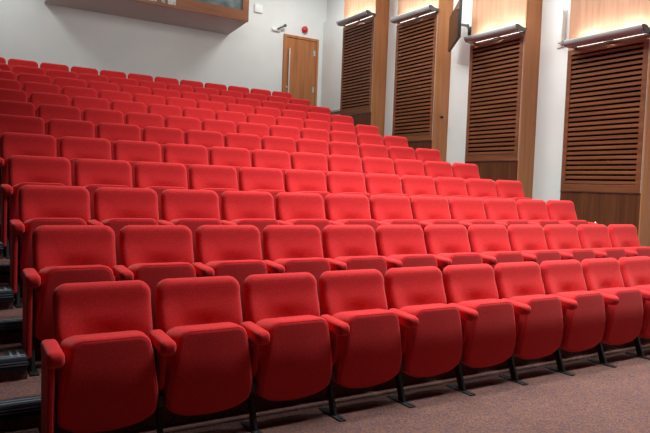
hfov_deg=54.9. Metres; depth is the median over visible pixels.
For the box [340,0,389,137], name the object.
wood wall panel
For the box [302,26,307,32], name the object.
fire alarm
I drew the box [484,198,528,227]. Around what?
seat
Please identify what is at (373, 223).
seat cushion
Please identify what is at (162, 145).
seat cushion
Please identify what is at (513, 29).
light fixture
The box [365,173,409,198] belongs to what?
seat
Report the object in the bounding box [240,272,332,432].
seat
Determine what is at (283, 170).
seat cushion
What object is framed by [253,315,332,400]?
seat cushion
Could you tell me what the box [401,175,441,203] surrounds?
seat
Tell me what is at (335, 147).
seat
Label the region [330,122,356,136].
seat
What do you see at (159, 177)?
seat
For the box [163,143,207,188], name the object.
seat
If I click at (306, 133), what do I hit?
seat
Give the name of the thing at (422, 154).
seat
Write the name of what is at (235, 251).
seat
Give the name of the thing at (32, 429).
floor
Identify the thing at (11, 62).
seat
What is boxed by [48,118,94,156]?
seat
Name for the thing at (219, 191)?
seat cushion
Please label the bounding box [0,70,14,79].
seat
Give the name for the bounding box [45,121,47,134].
seat cushion
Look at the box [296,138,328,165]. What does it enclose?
seat
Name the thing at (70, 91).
seat
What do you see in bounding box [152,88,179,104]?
seat
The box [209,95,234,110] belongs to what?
seat
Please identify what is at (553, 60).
wall
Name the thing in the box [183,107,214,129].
seat
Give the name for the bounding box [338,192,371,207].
seat cushion
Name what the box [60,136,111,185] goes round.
seat
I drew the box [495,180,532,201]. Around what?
seat
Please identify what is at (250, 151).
seat cushion
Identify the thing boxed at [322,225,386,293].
seat
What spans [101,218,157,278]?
seat cushion
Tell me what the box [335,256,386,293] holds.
seat cushion
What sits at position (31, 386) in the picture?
platform
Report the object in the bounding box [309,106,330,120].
seat
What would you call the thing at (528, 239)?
seat
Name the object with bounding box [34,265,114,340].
seat cushion
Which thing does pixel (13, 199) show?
seat cushion
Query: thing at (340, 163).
seat
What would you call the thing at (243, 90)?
seat
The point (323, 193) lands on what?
seat cushion
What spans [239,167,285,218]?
seat
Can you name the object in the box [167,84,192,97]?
seat
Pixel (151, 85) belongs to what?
seat
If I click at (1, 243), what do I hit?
trim
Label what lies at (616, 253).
seat cushion
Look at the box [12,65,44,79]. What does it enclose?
seat
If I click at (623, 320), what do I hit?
seat cushion
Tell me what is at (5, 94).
seat
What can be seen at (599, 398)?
floor
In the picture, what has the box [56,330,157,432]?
seat cushion
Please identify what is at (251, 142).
seat
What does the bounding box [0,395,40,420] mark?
trim
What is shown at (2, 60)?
seat
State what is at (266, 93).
seat
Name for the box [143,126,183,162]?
seat
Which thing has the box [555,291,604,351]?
seat cushion
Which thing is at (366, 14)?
light fixture
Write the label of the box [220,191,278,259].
seat
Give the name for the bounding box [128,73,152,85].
seat
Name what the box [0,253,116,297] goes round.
floor
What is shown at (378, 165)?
seat
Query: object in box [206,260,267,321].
seat cushion
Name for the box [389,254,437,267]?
seat cushion
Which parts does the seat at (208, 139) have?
backrest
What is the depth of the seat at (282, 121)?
11.01 m
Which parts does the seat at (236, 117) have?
backrest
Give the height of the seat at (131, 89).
0.886 m
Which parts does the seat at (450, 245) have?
armrest, backrest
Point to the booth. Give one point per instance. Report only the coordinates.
(218, 16)
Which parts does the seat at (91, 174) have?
backrest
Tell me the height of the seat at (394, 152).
0.886 m
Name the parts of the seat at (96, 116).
backrest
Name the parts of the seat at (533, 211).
backrest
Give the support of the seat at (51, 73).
on the floor
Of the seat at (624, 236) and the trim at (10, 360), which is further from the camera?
the seat at (624, 236)
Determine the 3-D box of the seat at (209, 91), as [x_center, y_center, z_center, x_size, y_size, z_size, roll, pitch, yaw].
[-2.422,-2.223,12.851,0.602,0.886,0.451,0,3,-32]
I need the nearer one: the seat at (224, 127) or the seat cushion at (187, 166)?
the seat cushion at (187, 166)
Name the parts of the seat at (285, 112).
backrest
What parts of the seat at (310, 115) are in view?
backrest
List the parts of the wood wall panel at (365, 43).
louvre frame, panel, panel, metal trim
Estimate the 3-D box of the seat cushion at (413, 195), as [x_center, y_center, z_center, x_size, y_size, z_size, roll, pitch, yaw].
[1.281,-0.019,7.913,0.517,0.515,0.237,0,3,-32]
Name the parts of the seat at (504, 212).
backrest, armrest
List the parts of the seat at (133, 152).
backrest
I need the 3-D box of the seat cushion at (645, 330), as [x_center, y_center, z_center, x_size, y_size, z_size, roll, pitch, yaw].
[3.127,0.903,5.970,0.517,0.515,0.237,0,3,-32]
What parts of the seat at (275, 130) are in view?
backrest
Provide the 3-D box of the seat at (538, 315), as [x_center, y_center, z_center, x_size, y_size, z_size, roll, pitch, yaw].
[1.666,0.838,5.104,0.602,0.886,0.451,0,3,-32]
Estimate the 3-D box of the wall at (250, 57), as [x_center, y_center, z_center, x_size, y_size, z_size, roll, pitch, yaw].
[-4.525,-2.887,14.066,10.380,7.000,0.200,0,3,-32]
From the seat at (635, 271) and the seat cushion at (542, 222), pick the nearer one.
the seat at (635, 271)
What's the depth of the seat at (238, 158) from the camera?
7.59 m
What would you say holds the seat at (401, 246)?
on the platform
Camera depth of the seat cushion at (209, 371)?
3.52 m
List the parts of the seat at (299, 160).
backrest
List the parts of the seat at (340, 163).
backrest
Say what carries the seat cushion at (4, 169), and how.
on the seat at (11, 143)
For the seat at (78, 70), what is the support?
on the floor
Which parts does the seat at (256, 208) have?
armrest, backrest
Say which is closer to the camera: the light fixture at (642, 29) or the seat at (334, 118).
the light fixture at (642, 29)
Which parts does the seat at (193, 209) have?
armrest, backrest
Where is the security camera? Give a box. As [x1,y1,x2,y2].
[272,24,286,31]
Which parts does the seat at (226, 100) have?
backrest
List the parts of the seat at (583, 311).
leg, foot plate, backrest, armrest, panel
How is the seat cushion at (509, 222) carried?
on the seat at (504, 212)
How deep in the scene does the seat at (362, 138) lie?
10.84 m
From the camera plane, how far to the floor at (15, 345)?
3.72 m
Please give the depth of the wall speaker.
10.18 m
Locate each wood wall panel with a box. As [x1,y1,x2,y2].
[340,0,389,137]
[392,0,453,161]
[465,0,542,197]
[560,0,649,246]
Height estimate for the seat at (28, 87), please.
0.886 m
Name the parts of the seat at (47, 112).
backrest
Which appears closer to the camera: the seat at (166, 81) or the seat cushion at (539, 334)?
the seat cushion at (539, 334)
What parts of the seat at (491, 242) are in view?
armrest, backrest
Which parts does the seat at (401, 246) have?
armrest, backrest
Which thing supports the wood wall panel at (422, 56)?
attached to the wall at (553, 60)
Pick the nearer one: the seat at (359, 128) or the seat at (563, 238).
the seat at (563, 238)
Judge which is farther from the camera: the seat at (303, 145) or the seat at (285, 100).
the seat at (285, 100)
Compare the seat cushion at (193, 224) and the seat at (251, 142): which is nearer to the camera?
the seat cushion at (193, 224)
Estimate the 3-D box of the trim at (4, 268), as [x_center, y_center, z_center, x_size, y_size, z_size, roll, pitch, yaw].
[-3.355,0.405,4.341,2.220,0.074,0.116,0,3,-32]
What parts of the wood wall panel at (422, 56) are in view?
louvre frame, panel, metal trim, panel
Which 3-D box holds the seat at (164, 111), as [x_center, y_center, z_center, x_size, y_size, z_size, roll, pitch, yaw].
[-2.482,-1.313,9.736,0.602,0.886,0.451,0,3,-32]
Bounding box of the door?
[282,34,318,105]
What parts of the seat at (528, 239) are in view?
backrest, armrest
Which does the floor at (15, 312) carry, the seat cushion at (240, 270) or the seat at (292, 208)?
the seat at (292, 208)
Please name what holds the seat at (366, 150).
on the floor
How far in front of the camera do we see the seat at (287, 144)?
8.93 m
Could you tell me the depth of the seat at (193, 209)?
5.48 m
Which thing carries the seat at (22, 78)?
on the floor
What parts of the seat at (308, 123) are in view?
backrest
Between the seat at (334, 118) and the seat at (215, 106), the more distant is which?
the seat at (334, 118)
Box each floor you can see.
[0,221,9,252]
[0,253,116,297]
[0,282,12,309]
[0,298,152,357]
[0,341,26,381]
[0,426,38,432]
[130,343,649,432]
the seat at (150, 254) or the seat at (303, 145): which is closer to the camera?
the seat at (150, 254)
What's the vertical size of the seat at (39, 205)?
0.886 m
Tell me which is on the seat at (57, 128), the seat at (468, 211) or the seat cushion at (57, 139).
the seat cushion at (57, 139)
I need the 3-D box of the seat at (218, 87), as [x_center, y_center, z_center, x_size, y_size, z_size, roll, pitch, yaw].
[-2.402,-2.526,13.889,0.602,0.886,0.451,0,3,-32]
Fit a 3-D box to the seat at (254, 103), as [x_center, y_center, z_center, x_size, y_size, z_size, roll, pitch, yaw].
[-1.489,-1.914,12.398,0.602,0.886,0.451,0,3,-32]
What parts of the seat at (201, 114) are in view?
backrest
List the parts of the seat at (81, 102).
backrest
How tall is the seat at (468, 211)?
0.886 m
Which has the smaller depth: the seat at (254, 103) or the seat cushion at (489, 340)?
the seat cushion at (489, 340)
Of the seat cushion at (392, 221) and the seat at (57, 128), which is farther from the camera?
the seat at (57, 128)
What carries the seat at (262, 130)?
on the floor
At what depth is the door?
16.23 m
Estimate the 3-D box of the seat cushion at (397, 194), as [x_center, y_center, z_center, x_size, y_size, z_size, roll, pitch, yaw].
[0.805,-0.022,7.620,0.517,0.515,0.237,0,3,-32]
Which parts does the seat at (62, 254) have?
panel, armrest, leg, foot plate, backrest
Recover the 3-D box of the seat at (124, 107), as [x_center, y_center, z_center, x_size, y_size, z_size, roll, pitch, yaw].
[-2.958,-1.316,9.443,0.602,0.886,0.451,0,3,-32]
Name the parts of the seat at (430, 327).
leg, foot plate, panel, armrest, backrest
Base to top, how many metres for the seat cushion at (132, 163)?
0.515 m
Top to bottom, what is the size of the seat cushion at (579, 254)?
0.515 m
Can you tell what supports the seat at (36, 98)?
on the floor
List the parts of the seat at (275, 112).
backrest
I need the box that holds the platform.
[0,337,649,432]
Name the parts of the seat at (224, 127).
backrest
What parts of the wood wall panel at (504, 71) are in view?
panel, louvre frame, metal trim, panel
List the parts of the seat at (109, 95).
backrest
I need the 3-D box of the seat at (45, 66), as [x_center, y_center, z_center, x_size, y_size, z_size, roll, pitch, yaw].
[-5.260,-2.545,12.132,0.602,0.886,0.451,0,3,-32]
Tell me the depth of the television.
11.44 m
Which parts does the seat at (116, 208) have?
armrest, backrest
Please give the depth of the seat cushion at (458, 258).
5.73 m
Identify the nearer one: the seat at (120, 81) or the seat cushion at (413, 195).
the seat cushion at (413, 195)
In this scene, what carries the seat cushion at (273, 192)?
on the seat at (270, 180)
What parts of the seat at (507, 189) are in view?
backrest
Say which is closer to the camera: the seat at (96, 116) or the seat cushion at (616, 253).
the seat cushion at (616, 253)
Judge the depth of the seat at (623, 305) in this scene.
5.61 m
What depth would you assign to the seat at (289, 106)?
13.10 m
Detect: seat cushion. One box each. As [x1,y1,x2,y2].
[1,155,13,183]
[9,182,64,231]
[20,218,86,276]
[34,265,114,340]
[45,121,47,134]
[56,138,59,156]
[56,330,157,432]
[69,158,78,185]
[83,184,128,219]
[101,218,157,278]
[109,141,115,159]
[128,161,137,187]
[128,262,195,329]
[146,186,184,219]
[159,144,164,162]
[161,322,251,415]
[169,218,221,262]
[183,164,193,188]
[200,188,236,219]
[206,147,209,164]
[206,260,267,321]
[230,219,278,259]
[232,166,240,190]
[249,150,252,166]
[252,189,285,218]
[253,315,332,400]
[274,258,330,315]
[281,169,287,189]
[286,219,330,257]
[295,191,329,217]
[333,309,401,387]
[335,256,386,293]
[336,219,377,245]
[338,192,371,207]
[377,193,408,197]
[381,219,420,226]
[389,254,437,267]
[399,303,461,376]
[413,195,441,196]
[423,219,459,224]
[437,252,482,269]
[447,196,473,197]
[458,299,515,367]
[461,220,495,224]
[480,251,523,267]
[496,220,528,225]
[510,294,562,358]
[521,250,560,265]
[528,220,559,227]
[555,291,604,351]
[557,249,594,262]
[559,220,587,227]
[591,248,625,259]
[596,287,642,344]
[621,247,649,256]
[633,285,649,338]
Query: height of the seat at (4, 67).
0.886 m
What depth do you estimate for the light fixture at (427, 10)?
12.58 m
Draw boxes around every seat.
[0,57,5,63]
[0,63,9,70]
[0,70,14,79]
[0,79,20,89]
[0,88,27,101]
[0,100,34,116]
[0,114,44,156]
[0,132,56,220]
[0,155,71,257]
[8,59,37,71]
[9,185,90,307]
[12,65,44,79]
[17,73,51,90]
[22,225,115,375]
[23,82,59,102]
[30,92,69,116]
[38,104,80,134]
[40,62,68,74]
[40,280,157,432]
[46,69,76,83]
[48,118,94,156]
[54,77,85,93]
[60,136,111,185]
[62,86,96,105]
[71,66,97,78]
[72,96,108,120]
[74,158,131,219]
[79,73,107,87]
[83,108,123,137]
[87,187,158,279]
[88,81,118,97]
[97,122,140,159]
[99,90,131,109]
[100,70,125,82]
[110,77,137,90]
[111,100,146,123]
[113,225,195,329]
[114,140,161,187]
[121,84,149,101]
[126,112,163,140]
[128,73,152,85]
[133,93,164,112]
[134,161,187,219]
[139,80,165,94]
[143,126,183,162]
[148,104,181,126]
[149,276,251,432]
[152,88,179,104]
[154,77,178,88]
[157,189,221,262]
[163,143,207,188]
[165,115,200,143]
[166,97,195,116]
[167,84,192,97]
[180,80,202,91]
[181,91,207,107]
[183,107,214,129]
[185,129,223,164]
[189,164,237,219]
[192,225,267,321]
[194,87,217,100]
[197,100,225,119]
[202,119,235,146]
[204,83,226,94]
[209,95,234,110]
[209,146,250,190]
[216,110,245,132]
[219,90,242,103]
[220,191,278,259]
[225,133,260,166]
[227,103,253,121]
[228,86,249,97]
[236,98,260,113]
[237,122,268,148]
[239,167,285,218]
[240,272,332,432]
[244,93,265,106]
[247,113,274,135]
[250,88,270,100]
[252,149,290,189]
[255,106,280,124]
[261,100,284,113]
[262,136,295,168]
[263,225,330,315]
[267,95,288,108]
[270,125,299,151]
[272,91,291,102]
[275,192,330,257]
[276,116,302,137]
[281,109,305,127]
[284,169,329,217]
[286,103,308,118]
[290,98,310,110]
[291,152,328,186]
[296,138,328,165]
[301,128,329,150]
[304,119,329,139]
[307,112,330,131]
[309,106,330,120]
[319,269,401,421]
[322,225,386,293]
[325,194,377,245]
[326,171,371,207]
[328,154,365,186]
[329,141,362,164]
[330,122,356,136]
[330,130,359,154]
[331,115,355,132]
[355,124,378,134]
[357,133,387,149]
[359,144,393,165]
[362,157,401,186]
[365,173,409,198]
[370,195,421,227]
[376,225,437,269]
[383,135,407,148]
[385,266,462,407]
[388,146,415,161]
[394,159,424,177]
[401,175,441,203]
[411,196,459,232]
[415,148,441,164]
[424,161,452,181]
[424,225,482,271]
[434,177,474,202]
[442,264,515,395]
[449,197,495,229]
[452,163,494,182]
[466,178,504,202]
[467,225,523,269]
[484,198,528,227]
[494,261,562,384]
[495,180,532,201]
[507,224,560,265]
[516,199,559,227]
[540,259,604,375]
[543,224,594,262]
[546,200,597,227]
[577,224,625,259]
[581,258,642,367]
[607,224,649,256]
[618,256,649,359]
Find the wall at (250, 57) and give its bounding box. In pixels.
[0,0,326,106]
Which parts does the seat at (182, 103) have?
backrest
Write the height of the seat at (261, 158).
0.886 m
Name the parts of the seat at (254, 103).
backrest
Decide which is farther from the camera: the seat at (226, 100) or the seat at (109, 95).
the seat at (226, 100)
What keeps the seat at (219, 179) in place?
on the floor at (3, 278)
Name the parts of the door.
handle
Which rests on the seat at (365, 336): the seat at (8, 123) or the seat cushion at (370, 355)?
the seat cushion at (370, 355)
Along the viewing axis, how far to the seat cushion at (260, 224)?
5.60 m
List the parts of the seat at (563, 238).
backrest, armrest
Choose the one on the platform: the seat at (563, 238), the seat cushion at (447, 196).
the seat at (563, 238)
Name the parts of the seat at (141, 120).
backrest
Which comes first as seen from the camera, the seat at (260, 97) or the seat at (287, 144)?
the seat at (287, 144)
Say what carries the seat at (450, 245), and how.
on the platform
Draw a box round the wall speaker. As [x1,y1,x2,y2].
[556,9,566,47]
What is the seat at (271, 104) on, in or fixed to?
on the floor
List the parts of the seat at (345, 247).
armrest, backrest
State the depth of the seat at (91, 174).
5.95 m
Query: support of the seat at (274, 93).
on the floor
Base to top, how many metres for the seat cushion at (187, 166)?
0.515 m
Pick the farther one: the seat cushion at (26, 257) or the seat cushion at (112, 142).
the seat cushion at (112, 142)
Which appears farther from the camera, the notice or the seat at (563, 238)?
the notice
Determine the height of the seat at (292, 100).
0.886 m
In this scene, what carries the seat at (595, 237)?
on the platform
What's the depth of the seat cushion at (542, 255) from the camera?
6.30 m
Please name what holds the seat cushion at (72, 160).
on the seat at (72, 148)
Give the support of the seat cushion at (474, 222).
on the seat at (468, 211)
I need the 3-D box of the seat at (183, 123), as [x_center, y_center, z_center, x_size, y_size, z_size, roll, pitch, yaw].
[-2.025,-1.007,8.990,0.602,0.886,0.451,0,3,-32]
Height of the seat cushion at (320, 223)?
0.515 m
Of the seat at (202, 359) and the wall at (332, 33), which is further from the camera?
the wall at (332, 33)
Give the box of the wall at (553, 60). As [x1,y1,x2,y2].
[326,0,570,202]
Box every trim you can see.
[0,241,2,251]
[0,264,9,274]
[0,286,13,301]
[0,318,22,333]
[0,349,27,372]
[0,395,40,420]
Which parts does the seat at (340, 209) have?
armrest, backrest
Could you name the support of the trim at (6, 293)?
attached to the floor at (3, 305)
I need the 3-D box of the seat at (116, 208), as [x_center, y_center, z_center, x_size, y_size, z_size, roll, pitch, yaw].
[-1.629,0.209,5.130,0.602,0.886,0.451,0,3,-32]
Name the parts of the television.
wall arm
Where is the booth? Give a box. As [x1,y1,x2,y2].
[44,0,248,34]
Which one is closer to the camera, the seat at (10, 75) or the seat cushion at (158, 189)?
the seat cushion at (158, 189)
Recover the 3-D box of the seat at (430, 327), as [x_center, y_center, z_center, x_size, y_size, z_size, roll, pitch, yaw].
[0.713,0.832,4.518,0.602,0.886,0.451,0,3,-32]
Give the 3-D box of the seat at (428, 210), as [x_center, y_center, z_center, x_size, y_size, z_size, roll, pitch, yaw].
[1.229,0.228,6.888,0.602,0.886,0.451,0,3,-32]
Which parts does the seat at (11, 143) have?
leg, armrest, backrest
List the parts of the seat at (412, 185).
backrest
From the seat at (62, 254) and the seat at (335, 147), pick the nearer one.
the seat at (62, 254)
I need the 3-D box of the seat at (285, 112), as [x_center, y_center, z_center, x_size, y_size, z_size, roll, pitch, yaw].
[-0.556,-1.604,11.946,0.602,0.886,0.451,0,3,-32]
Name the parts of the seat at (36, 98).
backrest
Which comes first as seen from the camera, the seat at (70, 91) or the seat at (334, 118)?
the seat at (70, 91)
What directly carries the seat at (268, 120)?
on the floor
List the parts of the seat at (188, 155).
backrest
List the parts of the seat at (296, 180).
backrest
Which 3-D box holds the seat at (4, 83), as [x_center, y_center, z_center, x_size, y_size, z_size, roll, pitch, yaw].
[-4.843,-1.632,9.309,0.602,0.886,0.451,0,3,-32]
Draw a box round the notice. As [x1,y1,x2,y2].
[168,0,175,4]
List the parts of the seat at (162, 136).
backrest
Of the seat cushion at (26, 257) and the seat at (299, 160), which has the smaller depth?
the seat cushion at (26, 257)
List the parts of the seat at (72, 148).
backrest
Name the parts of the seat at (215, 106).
backrest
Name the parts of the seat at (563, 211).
backrest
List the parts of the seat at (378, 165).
backrest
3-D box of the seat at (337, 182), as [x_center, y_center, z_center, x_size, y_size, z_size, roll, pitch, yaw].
[0.297,-0.081,7.340,0.602,0.886,0.451,0,3,-32]
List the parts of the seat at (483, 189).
backrest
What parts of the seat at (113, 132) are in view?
backrest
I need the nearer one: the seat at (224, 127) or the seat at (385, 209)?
the seat at (385, 209)
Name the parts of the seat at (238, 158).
backrest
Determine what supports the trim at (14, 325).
attached to the floor at (15, 312)
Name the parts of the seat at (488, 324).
leg, foot plate, armrest, panel, backrest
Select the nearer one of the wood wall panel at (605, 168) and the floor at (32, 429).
the floor at (32, 429)
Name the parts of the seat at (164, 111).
backrest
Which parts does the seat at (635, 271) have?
backrest, foot plate, armrest, leg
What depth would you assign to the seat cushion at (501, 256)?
6.02 m
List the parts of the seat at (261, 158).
backrest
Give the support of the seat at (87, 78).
on the floor
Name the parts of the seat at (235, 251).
armrest, backrest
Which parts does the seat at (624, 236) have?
backrest, armrest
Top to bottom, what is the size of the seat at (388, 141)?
0.886 m
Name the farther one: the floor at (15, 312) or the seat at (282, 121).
the seat at (282, 121)
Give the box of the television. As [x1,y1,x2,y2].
[448,0,470,51]
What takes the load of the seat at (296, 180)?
on the floor at (3, 278)
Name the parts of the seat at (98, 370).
panel, armrest, leg, backrest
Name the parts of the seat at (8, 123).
backrest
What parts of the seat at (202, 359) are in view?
leg, panel, armrest, backrest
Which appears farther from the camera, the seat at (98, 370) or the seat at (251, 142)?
the seat at (251, 142)
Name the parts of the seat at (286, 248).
armrest, backrest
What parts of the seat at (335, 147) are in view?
backrest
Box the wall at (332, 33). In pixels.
[320,15,343,109]
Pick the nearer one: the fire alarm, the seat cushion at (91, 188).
the seat cushion at (91, 188)
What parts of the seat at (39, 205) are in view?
panel, armrest, leg, foot plate, backrest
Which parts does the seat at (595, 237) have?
backrest, armrest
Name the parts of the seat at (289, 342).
foot plate, leg, panel, armrest, backrest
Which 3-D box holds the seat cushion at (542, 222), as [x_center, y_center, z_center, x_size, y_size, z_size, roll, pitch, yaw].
[2.690,0.293,7.754,0.517,0.515,0.237,0,3,-32]
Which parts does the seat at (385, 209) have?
armrest, backrest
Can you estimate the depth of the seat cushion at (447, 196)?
8.11 m
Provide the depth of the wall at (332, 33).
16.17 m
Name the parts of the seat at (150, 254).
armrest, backrest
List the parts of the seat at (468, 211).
armrest, backrest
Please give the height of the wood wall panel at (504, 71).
7.000 m
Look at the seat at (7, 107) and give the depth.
7.96 m
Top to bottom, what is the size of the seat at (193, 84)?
0.886 m
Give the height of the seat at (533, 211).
0.886 m
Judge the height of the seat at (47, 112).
0.886 m
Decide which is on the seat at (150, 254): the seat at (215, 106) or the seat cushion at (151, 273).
the seat cushion at (151, 273)
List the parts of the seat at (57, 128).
backrest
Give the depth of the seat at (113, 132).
7.75 m
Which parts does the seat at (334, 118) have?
backrest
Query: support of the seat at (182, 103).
on the floor
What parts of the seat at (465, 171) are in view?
backrest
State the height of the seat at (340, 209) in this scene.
0.886 m
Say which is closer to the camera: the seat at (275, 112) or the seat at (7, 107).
the seat at (7, 107)
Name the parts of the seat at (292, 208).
armrest, backrest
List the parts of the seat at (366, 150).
backrest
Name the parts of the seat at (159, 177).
backrest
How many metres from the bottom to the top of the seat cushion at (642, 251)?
0.515 m
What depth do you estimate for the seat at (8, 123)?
7.19 m
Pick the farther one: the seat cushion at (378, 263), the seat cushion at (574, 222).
the seat cushion at (574, 222)
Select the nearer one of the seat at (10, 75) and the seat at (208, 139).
the seat at (208, 139)
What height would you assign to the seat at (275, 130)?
0.886 m
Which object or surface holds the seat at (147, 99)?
on the floor
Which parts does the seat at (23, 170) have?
panel, armrest, leg, backrest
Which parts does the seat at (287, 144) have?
backrest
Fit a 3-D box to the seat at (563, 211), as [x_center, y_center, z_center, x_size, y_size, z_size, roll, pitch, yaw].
[3.152,0.241,8.070,0.643,0.886,0.451,0,3,-32]
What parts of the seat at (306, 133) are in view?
backrest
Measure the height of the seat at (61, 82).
0.886 m
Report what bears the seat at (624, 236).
on the platform
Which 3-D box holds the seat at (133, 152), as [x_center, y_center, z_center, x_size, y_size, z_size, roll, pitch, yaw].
[-2.065,-0.400,6.914,0.602,0.886,0.451,0,3,-32]
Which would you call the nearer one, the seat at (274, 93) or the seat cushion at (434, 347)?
the seat cushion at (434, 347)
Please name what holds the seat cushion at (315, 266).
on the seat at (286, 248)
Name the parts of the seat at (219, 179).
backrest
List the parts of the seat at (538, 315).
leg, foot plate, panel, armrest, backrest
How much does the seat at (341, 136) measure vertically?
0.886 m
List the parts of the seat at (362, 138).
backrest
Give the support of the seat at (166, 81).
on the floor
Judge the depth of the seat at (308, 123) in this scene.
11.30 m
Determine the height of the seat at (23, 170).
0.886 m
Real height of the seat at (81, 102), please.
0.886 m
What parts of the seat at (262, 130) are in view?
backrest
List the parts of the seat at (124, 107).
backrest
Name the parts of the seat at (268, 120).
backrest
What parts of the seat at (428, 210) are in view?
armrest, backrest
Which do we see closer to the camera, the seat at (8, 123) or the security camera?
the seat at (8, 123)
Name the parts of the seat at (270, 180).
backrest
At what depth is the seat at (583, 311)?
5.32 m
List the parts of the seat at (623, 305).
leg, foot plate, backrest, armrest, panel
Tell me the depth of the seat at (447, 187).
8.30 m
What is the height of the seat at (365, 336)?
0.886 m
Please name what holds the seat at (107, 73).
on the floor
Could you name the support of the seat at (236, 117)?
on the floor
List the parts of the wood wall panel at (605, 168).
panel, metal trim, louvre frame, panel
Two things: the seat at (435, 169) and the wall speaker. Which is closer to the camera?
the seat at (435, 169)
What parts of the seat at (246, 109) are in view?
backrest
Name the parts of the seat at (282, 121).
backrest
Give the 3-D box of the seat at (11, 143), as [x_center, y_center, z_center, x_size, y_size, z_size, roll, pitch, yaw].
[-3.018,-0.407,6.328,0.602,0.886,0.451,0,3,-32]
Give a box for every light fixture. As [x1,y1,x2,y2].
[336,10,375,26]
[390,5,439,23]
[464,24,526,43]
[563,24,649,48]
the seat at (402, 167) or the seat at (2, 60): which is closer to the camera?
the seat at (402, 167)
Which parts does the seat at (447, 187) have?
backrest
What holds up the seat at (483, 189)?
on the floor at (3, 278)
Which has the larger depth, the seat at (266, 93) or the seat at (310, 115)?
the seat at (266, 93)
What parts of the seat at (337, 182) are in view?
backrest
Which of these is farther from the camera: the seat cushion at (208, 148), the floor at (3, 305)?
the seat cushion at (208, 148)
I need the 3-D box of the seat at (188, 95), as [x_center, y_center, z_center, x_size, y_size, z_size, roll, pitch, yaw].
[-2.442,-1.920,11.812,0.602,0.886,0.451,0,3,-32]
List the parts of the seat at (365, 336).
leg, foot plate, panel, armrest, backrest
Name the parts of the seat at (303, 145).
backrest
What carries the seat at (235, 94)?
on the floor
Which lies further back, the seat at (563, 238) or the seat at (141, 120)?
the seat at (141, 120)
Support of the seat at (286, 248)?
on the platform
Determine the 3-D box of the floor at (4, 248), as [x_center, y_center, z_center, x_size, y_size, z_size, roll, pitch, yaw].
[-0.567,0.573,7.594,10.380,1.012,0.891,0,3,-32]
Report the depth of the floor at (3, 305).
4.47 m
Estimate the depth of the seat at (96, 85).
11.03 m
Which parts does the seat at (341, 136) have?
backrest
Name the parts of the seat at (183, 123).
backrest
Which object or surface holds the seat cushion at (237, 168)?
on the seat at (238, 158)
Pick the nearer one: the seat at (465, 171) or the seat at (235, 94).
the seat at (465, 171)
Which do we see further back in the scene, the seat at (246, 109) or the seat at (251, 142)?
the seat at (246, 109)
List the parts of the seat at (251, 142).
backrest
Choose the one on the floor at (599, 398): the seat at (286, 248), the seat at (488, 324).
the seat at (488, 324)
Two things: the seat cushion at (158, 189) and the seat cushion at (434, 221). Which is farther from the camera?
the seat cushion at (434, 221)
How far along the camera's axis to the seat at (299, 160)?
8.18 m

